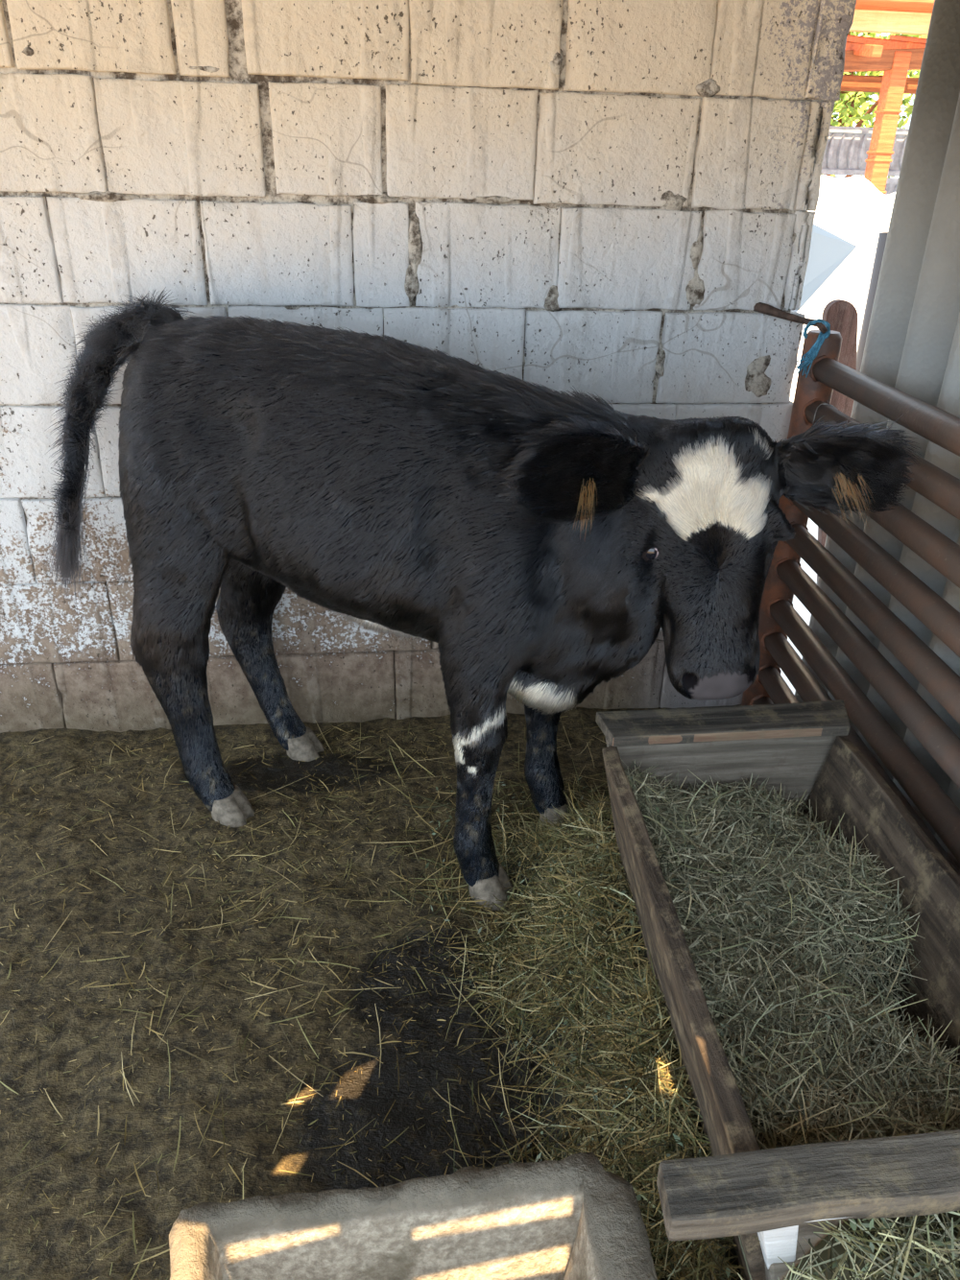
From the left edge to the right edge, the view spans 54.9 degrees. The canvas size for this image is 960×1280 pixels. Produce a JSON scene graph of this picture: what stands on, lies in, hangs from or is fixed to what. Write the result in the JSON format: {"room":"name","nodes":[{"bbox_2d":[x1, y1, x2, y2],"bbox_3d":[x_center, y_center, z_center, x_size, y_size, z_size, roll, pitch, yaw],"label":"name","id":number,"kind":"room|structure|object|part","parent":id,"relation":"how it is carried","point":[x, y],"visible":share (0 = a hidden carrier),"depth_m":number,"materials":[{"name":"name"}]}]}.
{"room":"cattle pen","nodes":[
{"label":"cattle pen","id":0,"kind":"room"},
{"bbox_2d":[0,704,740,1279],"bbox_3d":[-0.710,0.817,1.509,3.700,0.044,2.660,-2,27,-7],"label":"floor","id":1,"kind":"structure","parent":0,"point":[357,1091],"depth_m":1.81,"materials":[{"name":"brown soil"}]},
{"bbox_2d":[0,714,609,1279],"bbox_3d":[-0.621,0.670,1.783,3.055,0.063,1.956,-2,27,-7],"label":"straw","id":2,"kind":"object","parent":1,"relation":"on","point":[458,900],"visible":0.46,"depth_m":1.96,"materials":[{"name":"beige plant"}]},
{"bbox_2d":[417,779,744,1279],"bbox_3d":[0.154,0.644,1.597,0.548,0.336,1.475,-1,26,-4],"label":"heap","id":3,"kind":"object","parent":2,"relation":"on","point":[619,1092],"visible":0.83,"depth_m":1.62,"materials":[{"name":"plant"}]},
{"bbox_2d":[168,1152,657,1279],"bbox_3d":[-0.047,0.965,0.946,0.601,0.342,0.675,-2,27,-7],"label":"trough","id":4,"kind":"object","parent":1,"relation":"on","point":[570,1218],"visible":1,"depth_m":1.15,"materials":[{"name":"grey stone"}]},
{"bbox_2d":[43,286,920,910],"bbox_3d":[-0.143,-0.031,1.974,1.757,1.169,0.528,12,28,20],"label":"calf","id":5,"kind":"object","parent":1,"relation":"on","point":[545,539],"visible":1,"depth_m":1.75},
{"bbox_2d":[594,699,959,1279],"bbox_3d":[0.455,0.582,1.502,0.667,0.534,0.982,-2,27,-7],"label":"trough","id":6,"kind":"object","parent":1,"relation":"on","point":[771,1196],"visible":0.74,"depth_m":1.40,"materials":[{"name":"brown wood"}]},
{"bbox_2d":[619,758,959,1150],"bbox_3d":[0.493,0.514,1.474,0.411,0.307,0.855,0,26,-4],"label":"hay","id":7,"kind":"object","parent":6,"relation":"in","point":[797,959],"visible":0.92,"depth_m":1.44},
{"bbox_2d":[736,1209,959,1279],"bbox_3d":[0.614,0.831,0.892,0.767,0.397,0.595,-2,27,-7],"label":"hay","id":8,"kind":"object","parent":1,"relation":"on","point":[915,1247],"visible":0.85,"depth_m":0.98},
{"bbox_2d":[740,329,959,876],"bbox_3d":[0.877,0.180,1.661,0.090,1.132,2.070,0,26,-2],"label":"gate","id":9,"kind":"object","parent":1,"relation":"on","point":[778,620],"visible":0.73,"depth_m":1.98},
{"bbox_3d":[0.842,-0.259,2.548,0.090,1.132,0.090,-2,27,-7],"label":"post","id":10,"kind":"part","parent":9,"relation":"part of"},
{"bbox_2d":[812,402,837,423],"bbox_3d":[0.855,-0.552,2.292,0.066,0.066,0.027,0,26,-2],"label":"tie","id":11,"kind":"object","parent":9,"relation":"on","point":[823,403],"visible":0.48,"depth_m":2.28,"materials":[{"name":"grey metal"}]},
{"bbox_2d":[794,0,959,870],"bbox_3d":[1.065,-0.361,1.323,0.099,2.450,2.348,0,26,-3],"label":"metal wall","id":12,"kind":"structure","parent":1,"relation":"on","point":[912,345],"depth_m":2.11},
{"bbox_2d":[0,0,855,733],"bbox_3d":[-1.024,-0.828,2.178,3.744,2.450,0.198,-2,27,-7],"label":"wall","id":13,"kind":"structure","parent":0,"point":[600,198],"depth_m":2.12,"materials":[{"name":"white brick"}]},
{"bbox_2d":[752,302,827,333],"bbox_3d":[0.758,-0.798,2.281,0.213,0.060,0.042,19,31,32],"label":"iron hook","id":14,"kind":"object","parent":13,"relation":"attached to","point":[759,307],"visible":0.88,"depth_m":2.28,"materials":[{"name":"brown metal"}]},
{"bbox_2d":[795,318,829,378],"bbox_3d":[0.814,-0.714,2.260,0.076,0.140,0.020,-2,27,-7],"label":"twine","id":15,"kind":"object","parent":14,"relation":"hanging from","point":[809,355],"visible":0.98,"depth_m":2.25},
{"bbox_2d":[779,518,817,694],"bbox_3d":[0.972,-13.153,30.035,70.000,0.075,59.900,-2,27,-7],"label":"yard","id":16,"kind":"structure","parent":0,"point":[812,527],"depth_m":3.67,"materials":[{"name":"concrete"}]},
{"bbox_2d":[790,223,856,311],"bbox_3d":[0.979,-0.663,3.125,0.345,1.410,0.050,2,26,1],"label":"panel","id":17,"kind":"object","parent":16,"relation":"on","point":[827,250],"visible":0.08,"depth_m":2.87,"materials":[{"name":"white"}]},
{"bbox_2d":[816,299,857,582],"bbox_3d":[1.069,-0.408,2.779,0.325,1.165,0.046,-8,28,-19],"label":"board","id":18,"kind":"object","parent":16,"relation":"on","point":[841,316],"visible":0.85,"depth_m":2.52,"materials":[{"name":"brown wood"}]},
{"bbox_2d":[789,174,895,402],"bbox_3d":[2.299,-2.437,6.571,2.000,1.559,1.300,-2,27,-7],"label":"heap","id":19,"kind":"object","parent":16,"relation":"on","point":[852,209],"visible":0.16,"depth_m":6.03,"materials":[{"name":"white"}]},
{"bbox_2d":[820,125,907,194],"bbox_3d":[5.942,-5.124,11.462,8.200,2.250,0.140,-2,27,-7],"label":"fence","id":20,"kind":"object","parent":16,"relation":"on","point":[846,148],"visible":0.06,"depth_m":10.92,"materials":[{"name":"grey metal"}]},
{"bbox_3d":[4.948,-5.325,11.217,1.900,0.500,0.075,-2,27,-7],"label":"panel","id":21,"kind":"part","parent":20,"relation":"part of","materials":[{"name":"grey concrete"}]},
{"bbox_2d":[855,232,887,371],"bbox_3d":[1.492,-0.790,3.467,0.254,1.349,0.313,-2,27,-7],"label":"post","id":22,"kind":"object","parent":16,"relation":"on","point":[881,240],"visible":0.04,"depth_m":3.29,"materials":[{"name":"grey metal"}]},
{"bbox_2d":[820,31,926,178],"bbox_3d":[4.803,-7.620,12.114,6.850,6.113,5.078,8,27,13],"label":"leafy tree","id":23,"kind":"object","parent":16,"relation":"on","point":[847,106],"visible":0.06,"depth_m":12.13,"materials":[{"name":"green plant"}]},
{"bbox_2d":[839,0,933,193],"bbox_3d":[4.278,-4.647,9.186,5.400,3.335,3.520,-2,27,-7],"label":"wooden structure","id":24,"kind":"object","parent":16,"relation":"on","point":[897,55],"visible":0.35,"depth_m":7.48,"materials":[{"name":"brown wood"}]},
{"bbox_3d":[3.363,-3.636,8.033,0.140,2.500,0.140,-2,27,-7],"label":"post","id":25,"kind":"part","parent":24,"relation":"part of","materials":[{"name":"brown wood"}]},
{"bbox_3d":[4.469,-4.970,7.520,5.000,0.140,0.100,-2,27,-7],"label":"plate","id":26,"kind":"part","parent":24,"relation":"part of","materials":[{"name":"brown wood"}]}
]}

